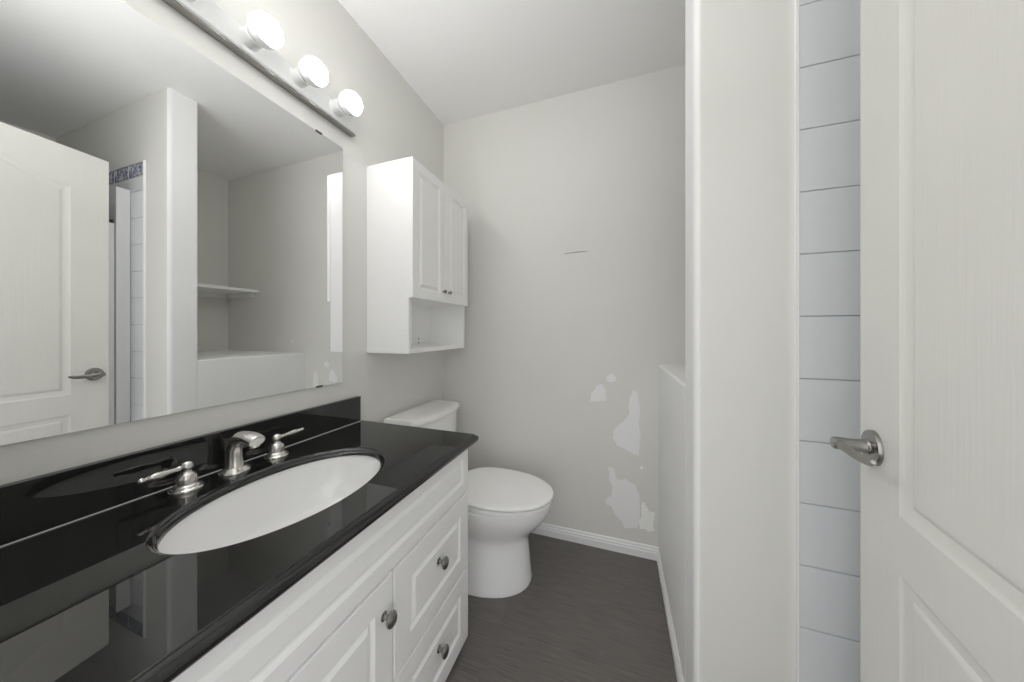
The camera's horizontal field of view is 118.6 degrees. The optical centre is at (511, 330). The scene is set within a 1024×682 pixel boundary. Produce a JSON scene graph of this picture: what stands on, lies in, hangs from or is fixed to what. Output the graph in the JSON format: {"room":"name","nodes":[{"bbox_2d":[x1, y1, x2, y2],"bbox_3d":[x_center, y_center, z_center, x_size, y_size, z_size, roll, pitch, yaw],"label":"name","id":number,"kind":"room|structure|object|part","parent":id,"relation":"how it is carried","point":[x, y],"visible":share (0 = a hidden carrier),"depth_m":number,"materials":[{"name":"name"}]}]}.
{"room":"bathroom","nodes":[
{"label":"bathroom","id":0,"kind":"room"},
{"bbox_2d":[0,0,443,484],"bbox_3d":[-0.749,-0.079,1.159,0.100,2.440,1.900,0,0,19],"label":"wall","id":1,"kind":"structure","parent":0,"point":[393,123],"depth_m":1.20,"materials":[{"name":"paint"}]},
{"bbox_2d":[0,0,342,445],"bbox_3d":[-0.815,-0.262,0.802,0.008,0.936,0.857,0,0,19],"label":"wall mirror","id":2,"kind":"object","parent":1,"relation":"attached to","point":[171,233],"visible":1,"depth_m":0.70,"materials":[{"name":"silver mirror"}]},
{"bbox_2d":[0,396,360,545],"bbox_3d":[-0.798,0.326,0.833,0.019,0.104,0.943,0,0,19],"label":"backsplash","id":3,"kind":"structure","parent":1,"relation":"attached to","point":[37,504],"depth_m":0.67,"materials":[{"name":"black stone"}]},
{"bbox_2d":[162,0,362,136],"bbox_3d":[-0.748,-0.842,0.801,0.136,0.095,0.903,0,0,19],"label":"vanity light","id":4,"kind":"object","parent":1,"relation":"attached to","point":[255,42],"visible":1,"depth_m":0.92,"materials":[{"name":"white metal"}]},
{"bbox_2d":[238,10,282,51],"bbox_3d":[-0.713,-0.849,0.866,0.114,0.081,0.081,0,0,19],"label":"bulb","id":5,"kind":"object","parent":4,"relation":"attached to","point":[261,33],"depth_m":0.85,"materials":[{"name":"white glass"}]},
{"bbox_2d":[290,56,327,88],"bbox_3d":[-0.666,-0.849,1.002,0.114,0.081,0.081,0,0,19],"label":"bulb","id":6,"kind":"object","parent":4,"relation":"attached to","point":[310,73],"depth_m":0.99,"materials":[{"name":"white glass"}]},
{"bbox_2d":[330,90,362,116],"bbox_3d":[-0.618,-0.849,1.139,0.114,0.081,0.081,0,0,19],"label":"bulb","id":7,"kind":"object","parent":4,"relation":"attached to","point":[348,103],"depth_m":1.12,"materials":[{"name":"white glass"}]},
{"bbox_2d":[367,157,467,353],"bbox_3d":[-0.433,-0.312,1.515,0.260,0.814,0.488,0,0,19],"label":"upper cabinet","id":8,"kind":"object","parent":1,"relation":"attached to","point":[417,226],"visible":1,"depth_m":1.31,"materials":[{"name":"white paint"}]},
{"bbox_3d":[-0.377,-0.428,1.366,0.021,0.579,0.244,0,0,19],"label":"door","id":9,"kind":"part","parent":8,"relation":"part of","materials":[{"name":"white paint"}]},
{"bbox_2d":[411,298,457,306],"bbox_3d":[-0.450,-0.150,1.520,0.212,0.016,0.454,0,0,19],"label":"shelf","id":10,"kind":"object","parent":8,"relation":"attached to","point":[415,302],"depth_m":1.58,"materials":[{"name":"white paint"}]},
{"bbox_3d":[-0.297,-0.428,1.598,0.021,0.579,0.240,0,0,19],"label":"door","id":11,"kind":"part","parent":8,"relation":"part of","materials":[{"name":"white paint"}]},
{"bbox_2d":[338,0,684,124],"bbox_3d":[0.550,-1.329,0.709,2.850,0.060,1.900,0,0,19],"label":"ceiling","id":12,"kind":"structure","parent":0,"point":[465,59],"depth_m":1.38,"materials":[{"name":"white paint"}]},
{"bbox_2d":[445,533,676,681],"bbox_3d":[0.305,1.171,0.000,2.850,0.060,3.400,0,0,19],"label":"floor","id":13,"kind":"structure","parent":0,"point":[585,613],"depth_m":1.17,"materials":[{"name":"plastic"}]},
{"bbox_2d":[172,449,467,681],"bbox_3d":[-0.540,0.777,0.762,0.549,0.727,0.917,0,0,19],"label":"vanity cabinet","id":14,"kind":"object","parent":13,"relation":"on","point":[391,604],"visible":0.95,"depth_m":0.70,"materials":[{"name":"white paint"}]},
{"bbox_2d":[0,396,478,681],"bbox_3d":[-0.543,0.344,0.757,0.553,0.140,0.966,0,0,19],"label":"countertop","id":15,"kind":"structure","parent":14,"relation":"on","point":[88,593],"depth_m":0.53,"materials":[{"name":"black stone"}]},
{"bbox_2d":[137,428,303,494],"bbox_3d":[-0.717,0.322,0.814,0.128,0.111,0.368,0,0,19],"label":"faucet","id":16,"kind":"object","parent":15,"relation":"on","point":[187,481],"visible":1,"depth_m":0.79,"materials":[{"name":"silver metal"}]},
{"bbox_3d":[-0.790,0.323,0.685,0.018,0.016,0.077,0,0,19],"label":"lever","id":17,"kind":"part","parent":16,"relation":"part of","materials":[{"name":"silver metal"}]},
{"bbox_3d":[-0.780,0.345,0.728,0.060,0.066,0.060,0,0,19],"label":"handle","id":18,"kind":"part","parent":16,"relation":"part of","materials":[{"name":"silver metal"}]},
{"bbox_3d":[-0.718,0.322,0.810,0.128,0.111,0.066,0,0,19],"label":"spout","id":19,"kind":"part","parent":16,"relation":"part of","materials":[{"name":"silver metal"}]},
{"bbox_3d":[-0.713,0.345,0.920,0.060,0.066,0.060,0,0,19],"label":"handle","id":20,"kind":"part","parent":16,"relation":"part of","materials":[{"name":"silver metal"}]},
{"bbox_3d":[-0.697,0.323,0.962,0.016,0.016,0.077,0,0,19],"label":"lever","id":21,"kind":"part","parent":16,"relation":"part of","materials":[{"name":"silver metal"}]},
{"bbox_2d":[158,455,379,553],"bbox_3d":[-0.534,0.477,0.749,0.341,0.158,0.495,0,0,19],"label":"sink","id":22,"kind":"object","parent":15,"relation":"in","point":[276,501],"visible":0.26,"depth_m":0.82,"materials":[{"name":"white ceramic"}]},
{"bbox_3d":[-0.385,0.853,0.499,0.019,0.532,0.520,0,0,19],"label":"door","id":23,"kind":"part","parent":14,"relation":"part of","materials":[{"name":"white paint"}]},
{"bbox_3d":[-0.286,0.669,0.707,0.032,0.038,0.032,0,0,19],"label":"knob","id":24,"kind":"part","parent":14,"relation":"part of","materials":[{"name":"silver metal"}]},
{"bbox_3d":[-0.233,0.722,0.935,0.019,0.270,0.391,0,0,19],"label":"drawer","id":25,"kind":"part","parent":14,"relation":"part of","materials":[{"name":"white paint"}]},
{"bbox_3d":[-0.233,0.991,0.935,0.019,0.256,0.391,0,0,19],"label":"drawer","id":26,"kind":"part","parent":14,"relation":"part of","materials":[{"name":"white paint"}]},
{"bbox_3d":[-0.210,0.975,0.926,0.032,0.038,0.032,0,0,19],"label":"knob","id":27,"kind":"part","parent":14,"relation":"part of","materials":[{"name":"silver metal"}]},
{"bbox_3d":[-0.210,0.705,0.926,0.032,0.038,0.032,0,0,19],"label":"knob","id":28,"kind":"part","parent":14,"relation":"part of","materials":[{"name":"silver metal"}]},
{"bbox_2d":[384,399,553,597],"bbox_3d":[-0.169,0.769,1.479,0.749,0.741,0.424,0,0,19],"label":"toilet","id":29,"kind":"object","parent":13,"relation":"on","point":[505,506],"visible":0.59,"depth_m":1.33,"materials":[{"name":"white ceramic"}]},
{"bbox_3d":[-0.426,0.417,1.568,0.206,0.036,0.424,0,0,19],"label":"tank lid","id":30,"kind":"part","parent":29,"relation":"part of","materials":[{"name":"white ceramic"}]},
{"bbox_3d":[-0.426,0.588,1.568,0.188,0.302,0.406,0,0,19],"label":"tank","id":31,"kind":"part","parent":29,"relation":"part of","materials":[{"name":"white ceramic"}]},
{"bbox_3d":[-0.096,0.954,1.447,0.565,0.371,0.356,0,0,19],"label":"bowl","id":32,"kind":"part","parent":29,"relation":"part of","materials":[{"name":"white ceramic"}]},
{"bbox_3d":[-0.048,0.757,1.431,0.476,0.020,0.362,0,0,19],"label":"seat","id":33,"kind":"part","parent":29,"relation":"part of","materials":[{"name":"white plastic"}]},
{"bbox_3d":[-0.048,0.735,1.431,0.487,0.016,0.366,0,0,19],"label":"lid","id":34,"kind":"part","parent":29,"relation":"part of","materials":[{"name":"white plastic"}]},
{"bbox_2d":[444,64,684,546],"bbox_3d":[0.841,-0.079,1.546,2.850,2.440,0.128,0,0,19],"label":"wall","id":35,"kind":"structure","parent":0,"point":[575,200],"depth_m":1.64,"materials":[{"name":"paint"}]},
{"bbox_2d":[531,523,658,560],"bbox_3d":[0.148,1.110,1.712,1.232,0.062,0.014,0,0,19],"label":"baseboard","id":36,"kind":"structure","parent":35,"relation":"attached to","point":[641,550],"depth_m":1.60,"materials":[{"name":"white paint"}]},
{"bbox_2d":[659,364,684,681],"bbox_3d":[1.062,0.653,1.071,0.916,0.975,0.627,0,0,19],"label":"wall","id":37,"kind":"structure","parent":0,"point":[671,377],"depth_m":1.12,"materials":[{"name":"paint"}]},
{"bbox_2d":[657,550,683,681],"bbox_3d":[0.606,1.113,1.169,0.011,0.055,0.713,0,0,19],"label":"baseboard","id":38,"kind":"structure","parent":37,"relation":"attached to","point":[677,664],"depth_m":1.14,"materials":[{"name":"white paint"}]},
{"bbox_2d":[685,0,793,681],"bbox_3d":[1.177,-0.079,0.636,1.418,2.440,0.122,0,0,19],"label":"wall","id":39,"kind":"structure","parent":0,"point":[739,54],"depth_m":0.78,"materials":[{"name":"paint"}]},
{"bbox_2d":[794,0,859,681],"bbox_3d":[1.209,0.097,0.556,1.105,2.087,0.011,0,0,19],"label":"tile","id":40,"kind":"structure","parent":39,"relation":"attached to","point":[826,32],"depth_m":0.71,"materials":[{"name":"grey tile"}]},
{"bbox_3d":[0.269,-0.079,-0.104,2.850,2.440,0.120,0,0,19],"label":"wall","id":41,"kind":"structure","parent":0,"visible":0},
{"bbox_2d":[830,0,1023,681],"bbox_3d":[0.517,0.120,0.298,0.092,2.021,0.745,0,0,29],"label":"door","id":42,"kind":"structure","parent":41,"relation":"in","point":[939,450],"depth_m":0.43,"materials":[{"name":"paint"}]},
{"bbox_3d":[0.620,0.223,0.552,0.016,0.021,0.106,0,0,24],"label":"lever","id":43,"kind":"part","parent":42,"relation":"part of","materials":[{"name":"silver metal"}]},
{"bbox_3d":[0.658,0.220,0.586,0.058,0.065,0.065,0,0,29],"label":"handle","id":44,"kind":"part","parent":42,"relation":"part of","materials":[{"name":"silver metal"}]}
]}

